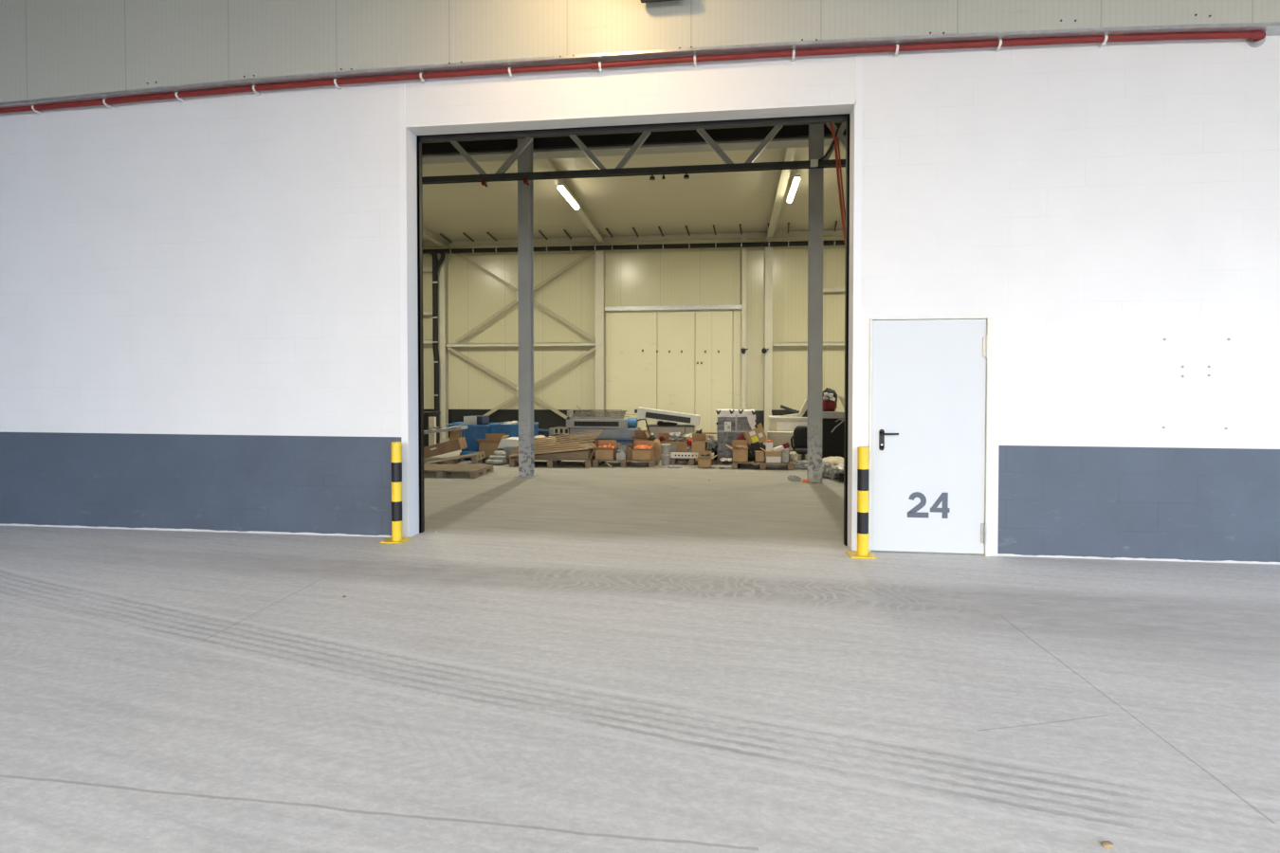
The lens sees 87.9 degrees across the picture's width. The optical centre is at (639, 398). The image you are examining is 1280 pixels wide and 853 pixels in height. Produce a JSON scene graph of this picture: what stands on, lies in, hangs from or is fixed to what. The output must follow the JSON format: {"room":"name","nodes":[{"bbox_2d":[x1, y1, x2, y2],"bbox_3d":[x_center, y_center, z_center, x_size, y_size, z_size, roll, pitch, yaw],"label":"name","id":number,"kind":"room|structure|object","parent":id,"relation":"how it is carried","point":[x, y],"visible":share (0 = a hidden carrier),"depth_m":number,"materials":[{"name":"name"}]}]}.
{"room":"warehouse interior","nodes":[
{"label":"warehouse interior","id":0,"kind":"room"},
{"bbox_2d":[421,146,845,241],"bbox_3d":[-0.544,-4.752,12.585,21.000,0.654,12.300,0,1,7],"label":"ceiling","id":1,"kind":"structure","parent":0,"point":[725,201],"depth_m":15.47,"materials":[{"name":"metal"}]},
{"bbox_2d":[422,227,448,248],"bbox_3d":[-6.340,-4.600,13.542,0.170,0.702,11.320,0,1,7],"label":"rafter","id":2,"kind":"object","parent":1,"relation":"attached to","point":[428,234],"visible":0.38,"depth_m":18.42,"materials":[{"name":"beige metal"}]},
{"bbox_2d":[557,183,579,209],"bbox_3d":[-1.532,-4.471,14.294,0.115,0.410,1.560,0,1,7],"label":"tube light","id":3,"kind":"object","parent":1,"relation":"attached to","point":[564,192],"visible":0.94,"depth_m":14.11,"materials":[{"name":"white plastic"}]},
{"bbox_2d":[537,158,604,242],"bbox_3d":[-1.778,-4.589,12.957,0.170,0.702,11.320,0,1,7],"label":"rafter","id":4,"kind":"object","parent":1,"relation":"attached to","point":[546,164],"visible":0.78,"depth_m":15.68,"materials":[{"name":"beige metal"}]},
{"bbox_2d":[421,121,845,184],"bbox_3d":[-0.154,-3.937,10.528,13.000,0.794,0.110,0,1,7],"label":"girder","id":5,"kind":"object","parent":1,"relation":"attached to","point":[748,165],"visible":0.47,"depth_m":10.49,"materials":[{"name":"metal"}]},
{"bbox_2d":[829,122,845,248],"bbox_3d":[3.045,-2.974,10.041,0.424,2.633,0.041,0,1,7],"label":"hose","id":6,"kind":"object","parent":5,"relation":"hanging from","point":[836,144],"visible":0.58,"depth_m":10.02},
{"bbox_2d":[421,123,845,164],"bbox_3d":[-0.033,-4.436,11.073,14.100,0.575,0.420,0,1,7],"label":"truss","id":7,"kind":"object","parent":1,"relation":"attached to","point":[788,136],"depth_m":10.99,"materials":[{"name":"grey metal"}]},
{"bbox_2d":[422,220,844,411],"bbox_3d":[0.089,-1.791,17.979,20.201,5.530,0.698,0,1,7],"label":"pipe","id":8,"kind":"object","parent":1,"relation":"hanging from","point":[436,264],"visible":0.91,"depth_m":18.47,"materials":[{"name":"metal"}]},
{"bbox_2d":[766,147,796,237],"bbox_3d":[2.785,-4.577,12.373,0.170,0.702,11.320,0,1,7],"label":"rafter","id":9,"kind":"object","parent":1,"relation":"attached to","point":[791,152],"visible":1,"depth_m":14.27,"materials":[{"name":"beige metal"}]},
{"bbox_2d":[786,169,800,202],"bbox_3d":[3.169,-4.459,13.734,0.115,0.410,1.560,0,1,7],"label":"tube light","id":10,"kind":"object","parent":1,"relation":"hanging from","point":[795,180],"visible":0.95,"depth_m":13.46,"materials":[{"name":"white plastic"}]},
{"bbox_2d":[422,236,845,440],"bbox_3d":[0.228,-2.339,18.657,20.700,7.000,0.150,0,1,7],"label":"wall","id":11,"kind":"structure","parent":0,"point":[711,276],"depth_m":18.78,"materials":[{"name":"metal"}]},
{"bbox_2d":[422,229,843,247],"bbox_3d":[0.210,-4.466,18.483,20.700,0.140,0.120,0,1,7],"label":"trim","id":12,"kind":"structure","parent":11,"relation":"attached to","point":[777,234],"depth_m":18.45,"materials":[{"name":"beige metal"}]},
{"bbox_2d":[603,304,742,440],"bbox_3d":[0.909,-0.715,18.434,3.817,3.722,0.180,0,1,7],"label":"door","id":13,"kind":"structure","parent":11,"relation":"in","point":[679,358],"depth_m":18.43,"materials":[{"name":"metal"}]},
{"bbox_2d":[822,286,844,292],"bbox_3d":[6.033,-2.958,17.700,2.247,0.180,0.130,0,1,7],"label":"wall rail","id":14,"kind":"object","parent":11,"relation":"attached to","point":[829,288],"visible":0.19,"depth_m":17.76,"materials":[{"name":"beige metal"}]},
{"bbox_2d":[0,438,1279,852],"bbox_3d":[-0.083,1.377,7.246,28.400,0.001,23.700,0,1,7],"label":"floor","id":15,"kind":"structure","parent":0,"point":[637,657],"depth_m":3.32,"materials":[{"name":"concrete"}]},
{"bbox_2d":[379,441,412,544],"bbox_3d":[-2.385,0.906,6.484,0.225,0.969,0.220,0,1,7],"label":"bollard","id":16,"kind":"object","parent":15,"relation":"on","point":[396,538],"visible":1,"depth_m":6.44,"materials":[{"name":"metal"}]},
{"bbox_2d":[423,411,440,447],"bbox_3d":[-5.004,0.765,15.579,0.408,0.910,0.640,0,1,7],"label":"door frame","id":17,"kind":"structure","parent":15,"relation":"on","point":[427,414],"depth_m":15.28,"materials":[{"name":"black metal"}]},
{"bbox_2d":[428,417,436,445],"bbox_3d":[-4.720,0.821,15.085,0.135,0.815,0.110,0,1,7],"label":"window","id":18,"kind":"structure","parent":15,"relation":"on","point":[431,420],"depth_m":15.04,"materials":[{"name":"beige"}]},
{"bbox_2d":[437,245,448,438],"bbox_3d":[-5.705,-1.630,19.224,0.210,5.560,0.200,0,1,7],"label":"wall column","id":19,"kind":"structure","parent":15,"relation":"on","point":[443,269],"depth_m":19.14,"materials":[{"name":"beige metal"}]},
{"bbox_2d":[423,437,467,458],"bbox_3d":[-4.022,1.007,13.041,1.147,0.484,0.455,0,1,1],"label":"carton","id":20,"kind":"object","parent":15,"relation":"on","point":[459,444],"visible":0.6,"depth_m":12.82,"materials":[{"name":"brown cardboard"}]},
{"bbox_2d":[449,425,461,440],"bbox_3d":[-4.452,0.935,16.419,0.289,0.538,0.600,0,1,7],"label":"cardboard box","id":21,"kind":"object","parent":15,"relation":"on","point":[455,434],"visible":0.2,"depth_m":16.12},
{"bbox_2d":[423,463,493,478],"bbox_3d":[-3.256,1.236,11.381,1.240,0.125,0.850,0,1,7],"label":"pallet","id":22,"kind":"object","parent":15,"relation":"on","point":[475,471],"visible":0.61,"depth_m":11.26,"materials":[{"name":"brown wood"}]},
{"bbox_2d":[423,451,485,464],"bbox_3d":[-3.492,1.168,12.518,1.005,0.292,0.700,0,1,-1],"label":"pallet","id":23,"kind":"object","parent":22,"relation":"on","point":[475,457],"visible":0.88,"depth_m":12.36,"materials":[{"name":"brown wood"}]},
{"bbox_2d":[461,422,496,458],"bbox_3d":[-3.416,0.892,14.219,0.541,0.707,0.970,0,1,3],"label":"bin","id":24,"kind":"object","parent":15,"relation":"on","point":[473,432],"visible":0.38,"depth_m":13.76,"materials":[{"name":"blue plastic"}]},
{"bbox_2d":[423,425,468,434],"bbox_3d":[-4.183,0.660,13.633,1.218,0.217,0.450,0,1,3],"label":"board","id":25,"kind":"object","parent":24,"relation":"attached to","point":[460,428],"visible":0.56,"depth_m":13.40,"materials":[{"name":"wood"}]},
{"bbox_2d":[463,415,489,424],"bbox_3d":[-3.468,0.452,14.086,0.391,0.172,0.460,0,1,7],"label":"case","id":26,"kind":"object","parent":24,"relation":"on","point":[472,419],"visible":1,"depth_m":13.88,"materials":[{"name":"white plastic"}]},
{"bbox_2d":[477,457,509,463],"bbox_3d":[-2.852,1.212,13.345,0.620,0.100,0.600,0,1,7],"label":"pallet","id":27,"kind":"object","parent":15,"relation":"on","point":[482,461],"visible":0.1,"depth_m":13.08,"materials":[{"name":"brown wood"}]},
{"bbox_2d":[475,433,509,457],"bbox_3d":[-2.930,0.940,13.245,0.486,0.448,0.555,0,1,7],"label":"cardboard box","id":28,"kind":"object","parent":27,"relation":"on","point":[489,445],"visible":0.69,"depth_m":13.11,"materials":[{"name":"cardboard"}]},
{"bbox_2d":[484,458,507,464],"bbox_3d":[-2.787,1.210,12.847,0.394,0.099,0.332,0,1,7],"label":"bag","id":29,"kind":"object","parent":15,"relation":"on","point":[489,462],"visible":0.88,"depth_m":12.72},
{"bbox_2d":[489,455,506,459],"bbox_3d":[-2.760,1.135,12.899,0.322,0.095,0.337,0,1,7],"label":"bag","id":30,"kind":"object","parent":29,"relation":"on","point":[492,457],"visible":0.82,"depth_m":12.76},
{"bbox_2d":[503,447,518,458],"bbox_3d":[-2.510,1.097,13.249,0.308,0.333,0.400,0,1,7],"label":"cardboard box","id":31,"kind":"object","parent":15,"relation":"on","point":[508,450],"visible":0.23,"depth_m":13.05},
{"bbox_2d":[497,437,518,448],"bbox_3d":[-2.538,0.879,13.249,0.475,0.197,0.500,0,1,7],"label":"sheet","id":32,"kind":"object","parent":31,"relation":"on","point":[512,442],"visible":0.6,"depth_m":13.01,"materials":[{"name":"plastic"}]},
{"bbox_2d":[490,421,538,438],"bbox_3d":[-2.678,0.884,14.250,0.776,0.722,0.920,0,1,7],"label":"bin","id":33,"kind":"object","parent":15,"relation":"on","point":[512,430],"visible":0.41,"depth_m":13.83,"materials":[{"name":"blue plastic"}]},
{"bbox_2d":[513,138,538,478],"bbox_3d":[-1.893,-1.717,11.020,0.320,6.045,0.320,0,1,7],"label":"steel column","id":34,"kind":"structure","parent":15,"relation":"on","point":[525,160],"depth_m":10.94,"materials":[{"name":"metal"}]},
{"bbox_2d":[509,456,595,467],"bbox_3d":[-1.656,1.195,12.889,1.534,0.150,1.000,0,1,3],"label":"pallet","id":35,"kind":"object","parent":15,"relation":"on","point":[513,462],"visible":0.54,"depth_m":12.41,"materials":[{"name":"brown wood"}]},
{"bbox_2d":[509,430,603,458],"bbox_3d":[-1.595,0.873,12.845,1.637,0.495,0.940,0,1,7],"label":"deck","id":36,"kind":"object","parent":35,"relation":"on","point":[578,453],"visible":0.85,"depth_m":12.62,"materials":[{"name":"brown wood"}]},
{"bbox_2d":[533,442,585,451],"bbox_3d":[-1.723,1.078,13.980,1.047,0.343,0.550,0,1,7],"label":"bundle","id":37,"kind":"object","parent":15,"relation":"on","point":[578,443],"visible":0.19,"depth_m":13.71,"materials":[{"name":"brown wood"}]},
{"bbox_2d":[555,438,612,443],"bbox_3d":[-0.968,1.055,14.866,1.904,0.356,0.700,0,1,7],"label":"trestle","id":38,"kind":"object","parent":15,"relation":"on","point":[556,439],"visible":0.06,"depth_m":14.55,"materials":[{"name":"wood"}]},
{"bbox_2d":[537,426,570,438],"bbox_3d":[-2.021,0.756,14.884,0.963,0.252,0.420,0,1,7],"label":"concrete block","id":39,"kind":"object","parent":38,"relation":"on","point":[557,430],"visible":0.62,"depth_m":14.69,"materials":[{"name":"grey concrete"}]},
{"bbox_2d":[569,427,640,438],"bbox_3d":[-0.762,0.759,14.830,1.506,0.230,0.608,0,1,7],"label":"board","id":40,"kind":"object","parent":38,"relation":"on","point":[608,433],"depth_m":14.53,"materials":[{"name":"metal"}]},
{"bbox_2d":[566,419,628,428],"bbox_3d":[-0.922,0.545,14.775,1.346,0.193,0.566,0,1,7],"label":"heater","id":41,"kind":"object","parent":40,"relation":"on","point":[570,423],"visible":0.97,"depth_m":14.52,"materials":[{"name":"white metal"}]},
{"bbox_2d":[566,405,635,419],"bbox_3d":[-0.853,0.296,14.758,1.468,0.298,0.458,0,1,7],"label":"rack","id":42,"kind":"object","parent":41,"relation":"on","point":[581,414],"visible":1,"depth_m":14.63,"materials":[{"name":"metal"}]},
{"bbox_2d":[627,418,649,430],"bbox_3d":[0.002,0.650,14.597,0.600,0.452,0.243,0,1,19],"label":"motor","id":43,"kind":"object","parent":41,"relation":"attached to","point":[632,423],"visible":0.94,"depth_m":14.56,"materials":[{"name":"plastic"}]},
{"bbox_2d":[595,240,604,416],"bbox_3d":[-1.118,-1.619,18.636,0.240,5.560,0.200,0,1,7],"label":"wall column","id":44,"kind":"structure","parent":15,"relation":"on","point":[599,254],"depth_m":18.54,"materials":[{"name":"beige metal"}]},
{"bbox_2d":[445,340,595,347],"bbox_3d":[-3.412,-1.576,18.936,4.409,0.160,0.130,0,1,7],"label":"wall rail","id":45,"kind":"object","parent":44,"relation":"attached to","point":[485,344],"visible":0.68,"depth_m":18.93,"materials":[{"name":"beige metal"}]},
{"bbox_2d":[447,250,595,419],"bbox_3d":[-3.380,-1.816,18.897,4.393,4.824,0.060,0,1,7],"label":"brace","id":46,"kind":"object","parent":44,"relation":"attached to","point":[590,252],"visible":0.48,"depth_m":18.88,"materials":[{"name":"metal"}]},
{"bbox_2d":[612,438,632,453],"bbox_3d":[-0.332,1.051,14.199,0.470,0.389,0.480,0,1,7],"label":"crate","id":47,"kind":"object","parent":15,"relation":"on","point":[623,441],"visible":0.29,"depth_m":13.98,"materials":[{"name":"plastic"}]},
{"bbox_2d":[592,457,658,467],"bbox_3d":[-0.261,1.211,12.862,1.169,0.120,0.800,0,1,7],"label":"pallet","id":48,"kind":"object","parent":15,"relation":"on","point":[595,463],"visible":0.57,"depth_m":12.51,"materials":[{"name":"brown wood"}]},
{"bbox_2d":[590,439,621,459],"bbox_3d":[-0.663,0.984,12.658,0.589,0.342,0.506,0,1,7],"label":"cardboard box","id":49,"kind":"object","parent":48,"relation":"on","point":[600,453],"visible":0.96,"depth_m":12.56,"materials":[{"name":"cardboard"}]},
{"bbox_2d":[616,445,626,460],"bbox_3d":[-0.340,1.023,12.619,0.180,0.264,0.263,0,1,7],"label":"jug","id":50,"kind":"object","parent":48,"relation":"on","point":[619,456],"visible":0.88,"depth_m":12.49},
{"bbox_2d":[625,443,634,459],"bbox_3d":[-0.179,1.000,12.711,0.128,0.308,0.432,0,1,7],"label":"cardboard box","id":51,"kind":"object","parent":48,"relation":"on","point":[629,451],"visible":0.69,"depth_m":12.63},
{"bbox_2d":[624,440,657,460],"bbox_3d":[0.018,0.985,12.569,0.577,0.342,0.509,0,1,7],"label":"cardboard box","id":52,"kind":"object","parent":48,"relation":"on","point":[637,454],"visible":0.94,"depth_m":12.47,"materials":[{"name":"cardboard"}]},
{"bbox_2d":[631,430,650,446],"bbox_3d":[0.024,0.958,13.512,0.331,0.600,0.496,0,1,7],"label":"cardboard box","id":53,"kind":"object","parent":52,"relation":"on","point":[639,435],"visible":0.48,"depth_m":13.73,"materials":[{"name":"cardboard"}]},
{"bbox_2d":[653,438,661,461],"bbox_3d":[0.328,1.031,13.069,0.188,0.472,0.253,0,1,7],"label":"bundle","id":54,"kind":"object","parent":48,"relation":"on","point":[657,451],"visible":0.71,"depth_m":12.97,"materials":[{"name":"cardboard"}]},
{"bbox_2d":[660,454,670,465],"bbox_3d":[0.492,1.172,12.765,0.196,0.198,0.196,0,1,7],"label":"bucket","id":55,"kind":"object","parent":15,"relation":"on","point":[665,459],"visible":0.9,"depth_m":12.69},
{"bbox_2d":[660,443,670,455],"bbox_3d":[0.492,0.972,12.761,0.196,0.198,0.196,0,1,7],"label":"bucket","id":56,"kind":"object","parent":55,"relation":"on","point":[665,448],"visible":1,"depth_m":12.69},
{"bbox_2d":[645,424,694,439],"bbox_3d":[0.695,0.914,14.953,1.068,0.634,0.640,0,1,7],"label":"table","id":57,"kind":"object","parent":15,"relation":"on","point":[654,429],"visible":0.34,"depth_m":14.66,"materials":[{"name":"metal"}]},
{"bbox_2d":[657,420,677,425],"bbox_3d":[0.621,0.543,14.880,0.434,0.110,0.350,0,1,7],"label":"block","id":58,"kind":"object","parent":57,"relation":"on","point":[660,423],"visible":0.84,"depth_m":14.72,"materials":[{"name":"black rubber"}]},
{"bbox_2d":[636,406,700,426],"bbox_3d":[0.648,0.393,14.848,1.407,0.407,0.516,0,1,7],"label":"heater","id":59,"kind":"object","parent":57,"relation":"on","point":[642,412],"visible":1,"depth_m":14.62,"materials":[{"name":"white metal"}]},
{"bbox_2d":[645,412,691,423],"bbox_3d":[0.617,0.416,14.623,1.006,0.251,0.034,0,1,7],"label":"grille","id":60,"kind":"object","parent":59,"relation":"attached to","point":[673,417],"depth_m":14.60,"materials":[{"name":"black metal"}]},
{"bbox_2d":[658,432,688,460],"bbox_3d":[0.679,0.988,13.798,0.640,0.530,0.503,0,1,7],"label":"cardboard box","id":61,"kind":"object","parent":15,"relation":"on","point":[681,447],"visible":0.28,"depth_m":13.53,"materials":[{"name":"cardboard"}]},
{"bbox_2d":[668,431,684,441],"bbox_3d":[0.767,0.786,13.758,0.331,0.208,0.425,0,1,7],"label":"sack","id":62,"kind":"object","parent":61,"relation":"in","point":[679,436],"visible":0.98,"depth_m":13.63,"materials":[{"name":"plastic"}]},
{"bbox_2d":[669,457,713,465],"bbox_3d":[1.035,1.200,13.150,0.837,0.130,0.750,0,1,7],"label":"pallet","id":63,"kind":"object","parent":15,"relation":"on","point":[691,461],"visible":0.22,"depth_m":12.82,"materials":[{"name":"brown wood"}]},
{"bbox_2d":[670,452,713,458],"bbox_3d":[1.003,1.091,12.762,0.835,0.100,0.074,0,1,7],"label":"beam","id":64,"kind":"structure","parent":63,"relation":"on","point":[672,454],"depth_m":12.75,"materials":[{"name":"white metal"}]},
{"bbox_2d":[691,433,710,453],"bbox_3d":[1.198,0.916,13.034,0.363,0.443,0.383,0,1,7],"label":"cardboard box","id":65,"kind":"object","parent":63,"relation":"on","point":[699,441],"visible":0.7,"depth_m":12.86,"materials":[{"name":"cardboard"}]},
{"bbox_2d":[693,451,716,468],"bbox_3d":[1.211,1.138,12.383,0.449,0.284,0.385,0,1,7],"label":"cardboard box","id":66,"kind":"object","parent":15,"relation":"on","point":[704,462],"visible":1,"depth_m":12.30,"materials":[{"name":"cardboard"}]},
{"bbox_2d":[711,448,717,459],"bbox_3d":[1.524,1.125,13.687,0.185,0.253,0.484,0,1,7],"label":"sack","id":67,"kind":"object","parent":15,"relation":"on","point":[713,450],"visible":0.63,"depth_m":13.55,"materials":[{"name":"black plastic"}]},
{"bbox_2d":[706,438,717,451],"bbox_3d":[1.505,0.977,13.808,0.232,0.304,0.475,0,1,7],"label":"sack","id":68,"kind":"object","parent":67,"relation":"on","point":[711,444],"visible":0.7,"depth_m":13.63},
{"bbox_2d":[715,408,757,463],"bbox_3d":[1.931,0.732,13.368,0.806,1.059,0.894,0,1,7],"label":"crate","id":69,"kind":"object","parent":15,"relation":"on","point":[731,423],"visible":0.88,"depth_m":12.99,"materials":[{"name":"grey plastic"}]},
{"bbox_2d":[746,414,755,429],"bbox_3d":[2.209,0.596,13.275,0.180,0.570,0.730,0,1,7],"label":"drape","id":70,"kind":"object","parent":69,"relation":"hanging from","point":[750,418],"depth_m":12.91,"materials":[{"name":"white plastic"}]},
{"bbox_2d":[741,237,746,409],"bbox_3d":[2.835,-1.609,18.130,0.110,5.560,0.200,0,1,7],"label":"wall column","id":71,"kind":"structure","parent":15,"relation":"on","point":[743,252],"depth_m":18.03,"materials":[{"name":"beige metal"}]},
{"bbox_2d":[731,457,793,470],"bbox_3d":[2.294,1.216,12.454,1.129,0.125,0.878,0,1,7],"label":"pallet","id":72,"kind":"object","parent":15,"relation":"on","point":[790,466],"visible":0.5,"depth_m":12.05,"materials":[{"name":"brown wood"}]},
{"bbox_2d":[725,439,748,462],"bbox_3d":[1.793,0.966,12.314,0.407,0.376,0.364,0,1,7],"label":"cardboard box","id":73,"kind":"object","parent":72,"relation":"on","point":[738,455],"visible":0.92,"depth_m":12.14,"materials":[{"name":"cardboard"}]},
{"bbox_2d":[747,441,766,459],"bbox_3d":[2.169,0.970,12.495,0.405,0.351,0.321,0,1,7],"label":"sack","id":74,"kind":"object","parent":72,"relation":"on","point":[756,447],"visible":0.44,"depth_m":12.37,"materials":[{"name":"black plastic"}]},
{"bbox_2d":[742,422,767,445],"bbox_3d":[2.171,0.704,12.616,0.421,0.509,0.422,0,1,-3],"label":"carton","id":75,"kind":"object","parent":74,"relation":"on","point":[758,434],"visible":0.73,"depth_m":12.44,"materials":[{"name":"cardboard"}]},
{"bbox_2d":[754,451,764,462],"bbox_3d":[2.197,1.062,12.212,0.162,0.188,0.220,0,1,7],"label":"cardboard box","id":76,"kind":"object","parent":72,"relation":"on","point":[758,455],"visible":1,"depth_m":12.11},
{"bbox_2d":[760,447,785,462],"bbox_3d":[2.433,1.031,12.171,0.446,0.252,0.300,0,1,7],"label":"box","id":77,"kind":"object","parent":72,"relation":"on","point":[773,456],"visible":0.94,"depth_m":12.03,"materials":[{"name":"brown cardboard"}]},
{"bbox_2d":[781,448,789,462],"bbox_3d":[2.658,1.042,12.213,0.143,0.229,0.340,0,1,7],"label":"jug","id":78,"kind":"object","parent":72,"relation":"on","point":[785,454],"visible":0.74,"depth_m":12.05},
{"bbox_2d":[788,451,799,462],"bbox_3d":[2.868,1.103,12.405,0.191,0.246,0.329,0,1,7],"label":"sack","id":79,"kind":"object","parent":72,"relation":"on","point":[794,457],"visible":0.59,"depth_m":12.30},
{"bbox_2d":[764,236,772,437],"bbox_3d":[3.492,-1.607,18.046,0.210,5.560,0.200,0,1,7],"label":"wall column","id":80,"kind":"structure","parent":15,"relation":"on","point":[768,250],"depth_m":17.95,"materials":[{"name":"beige metal"}]},
{"bbox_2d":[772,339,844,346],"bbox_3d":[5.383,-1.507,17.810,3.580,0.160,0.130,0,1,7],"label":"wall rail","id":81,"kind":"object","parent":80,"relation":"attached to","point":[797,343],"visible":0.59,"depth_m":17.89,"materials":[{"name":"beige metal"}]},
{"bbox_2d":[767,431,793,452],"bbox_3d":[2.854,0.964,13.473,0.523,0.591,0.327,0,1,7],"label":"case","id":82,"kind":"object","parent":15,"relation":"on","point":[778,438],"visible":0.3,"depth_m":13.31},
{"bbox_2d":[768,415,807,459],"bbox_3d":[3.148,0.809,13.981,0.860,0.881,0.740,0,1,7],"label":"chest","id":83,"kind":"object","parent":15,"relation":"on","point":[776,424],"visible":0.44,"depth_m":13.63,"materials":[{"name":"wood"}]},
{"bbox_2d":[771,409,796,414],"bbox_3d":[3.068,0.279,14.132,0.515,0.092,0.080,0,1,7],"label":"plank","id":84,"kind":"object","parent":83,"relation":"on","point":[774,411],"visible":0.79,"depth_m":14.10,"materials":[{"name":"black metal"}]},
{"bbox_2d":[797,399,807,417],"bbox_3d":[3.388,0.194,13.787,0.228,0.357,0.200,0,1,7],"label":"panel","id":85,"kind":"object","parent":83,"relation":"on","point":[804,407],"visible":0.55,"depth_m":13.69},
{"bbox_2d":[787,475,801,481],"bbox_3d":[2.475,1.270,10.647,0.160,0.085,0.200,0,1,-3],"label":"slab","id":86,"kind":"object","parent":15,"relation":"on","point":[795,478],"visible":1,"depth_m":10.55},
{"bbox_2d":[790,425,806,460],"bbox_3d":[3.136,0.901,12.755,0.506,0.742,0.484,0,1,7],"label":"chair","id":87,"kind":"object","parent":15,"relation":"on","point":[799,446],"visible":0.6,"depth_m":12.85,"materials":[{"name":"fabric"}]},
{"bbox_2d":[793,459,806,469],"bbox_3d":[2.959,1.217,12.146,0.392,0.191,0.280,0,1,7],"label":"bag","id":88,"kind":"object","parent":15,"relation":"on","point":[798,465],"visible":0.7,"depth_m":12.06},
{"bbox_2d":[806,123,823,483],"bbox_3d":[2.756,-1.706,10.395,0.212,6.045,0.264,0,1,7],"label":"steel column","id":89,"kind":"structure","parent":15,"relation":"on","point":[815,131],"depth_m":10.33,"materials":[{"name":"metal"}]},
{"bbox_2d":[822,461,832,477],"bbox_3d":[3.092,1.170,11.039,0.243,0.263,0.416,0,1,7],"label":"sack","id":90,"kind":"object","parent":15,"relation":"on","point":[826,466],"visible":0.67,"depth_m":10.92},
{"bbox_2d":[822,457,843,467],"bbox_3d":[3.389,1.150,11.530,0.448,0.283,0.749,0,1,7],"label":"sack","id":91,"kind":"object","parent":15,"relation":"on","point":[834,461],"visible":0.36,"depth_m":11.34,"materials":[{"name":"fabric"}]},
{"bbox_2d":[828,466,837,479],"bbox_3d":[3.150,1.206,10.815,0.138,0.202,0.242,0,1,7],"label":"sack","id":92,"kind":"object","parent":15,"relation":"on","point":[832,470],"visible":0.83,"depth_m":10.75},
{"bbox_2d":[822,410,844,458],"bbox_3d":[3.684,0.754,12.348,0.728,1.052,0.800,0,1,7],"label":"workbench","id":93,"kind":"object","parent":15,"relation":"on","point":[832,422],"visible":0.41,"depth_m":12.08,"materials":[{"name":"metal"}]},
{"bbox_2d":[822,387,837,411],"bbox_3d":[3.509,0.016,12.333,0.316,0.441,0.395,0,1,7],"label":"backpack","id":94,"kind":"object","parent":93,"relation":"on","point":[830,396],"visible":0.98,"depth_m":12.18,"materials":[{"name":"red fabric"}]},
{"bbox_2d":[834,471,843,481],"bbox_3d":[3.272,1.227,10.541,0.340,0.170,0.364,0,1,7],"label":"sack","id":95,"kind":"object","parent":15,"relation":"on","point":[839,476],"visible":0.34,"depth_m":10.44,"materials":[{"name":"black plastic"}]},
{"bbox_2d":[845,446,877,559],"bbox_3d":[1.976,0.914,5.925,0.225,0.975,0.220,0,1,7],"label":"bollard","id":96,"kind":"object","parent":15,"relation":"on","point":[863,452],"visible":1,"depth_m":5.88,"materials":[{"name":"metal"}]},
{"bbox_2d":[1100,841,1114,849],"bbox_3d":[1.537,1.466,2.183,0.038,0.017,0.027,0,1,7],"label":"chip","id":97,"kind":"object","parent":15,"relation":"on","point":[1106,844],"visible":1,"depth_m":2.18,"materials":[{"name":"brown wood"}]},
{"bbox_2d":[0,35,1279,565],"bbox_3d":[-0.185,-0.983,6.406,28.000,4.750,0.204,0,1,7],"label":"wall","id":98,"kind":"structure","parent":0,"point":[200,324],"depth_m":6.16,"materials":[{"name":"paint"}]},
{"bbox_2d":[404,102,856,550],"bbox_3d":[-0.169,-0.646,6.412,4.300,4.076,0.222,0,1,7],"label":"trim","id":99,"kind":"structure","parent":98,"relation":"attached to","point":[411,132],"depth_m":6.45,"materials":[{"name":"white paint"}]},
{"bbox_2d":[399,54,861,550],"bbox_3d":[-0.185,-0.856,6.312,4.415,4.500,0.016,0,1,7],"label":"trim","id":100,"kind":"structure","parent":98,"relation":"attached to","point":[858,88],"depth_m":6.06,"materials":[{"name":"white paint"}]},
{"bbox_2d":[416,113,849,546],"bbox_3d":[-0.125,-1.024,6.749,4.498,4.820,0.468,0,1,7],"label":"door frame","id":101,"kind":"structure","parent":98,"relation":"in","point":[845,117],"depth_m":6.56,"materials":[{"name":"black metal"}]},
{"bbox_2d":[420,113,847,142],"bbox_3d":[-0.149,-2.873,6.529,4.338,0.486,0.071,0,1,7],"label":"lintel","id":102,"kind":"object","parent":101,"relation":"hanging from","point":[826,118],"depth_m":6.50,"materials":[{"name":"metal"}]},
{"bbox_2d":[868,316,993,556],"bbox_3d":[2.614,0.333,6.043,1.052,2.133,0.261,0,1,7],"label":"door","id":103,"kind":"structure","parent":98,"relation":"in","point":[931,377],"depth_m":5.98,"materials":[{"name":"paint"}]},
{"bbox_2d":[0,0,1279,102],"bbox_3d":[-0.210,-3.614,6.160,28.000,1.220,0.100,0,1,7],"label":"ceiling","id":104,"kind":"structure","parent":0,"point":[49,48],"depth_m":6.35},
{"bbox_2d":[0,30,1265,114],"bbox_3d":[-1.129,-3.068,6.341,12.837,0.196,0.100,0,1,7],"label":"pipe","id":105,"kind":"object","parent":104,"relation":"attached to","point":[1254,39],"visible":0.98,"depth_m":6.12,"materials":[{"name":"metal"}]},
{"bbox_2d":[0,22,1279,108],"bbox_3d":[-0.902,-3.094,6.281,15.800,0.201,0.156,0,1,7],"label":"trim","id":106,"kind":"structure","parent":104,"relation":"attached to","point":[1270,28],"depth_m":6.08,"materials":[{"name":"metal"}]},
{"bbox_2d":[640,0,677,2],"bbox_3d":[0.199,-3.692,5.935,0.394,0.240,0.240,0,1,7],"label":"floodlight","id":107,"kind":"object","parent":104,"relation":"attached to","point":[642,1],"visible":1,"depth_m":5.95,"materials":[{"name":"black metal"}]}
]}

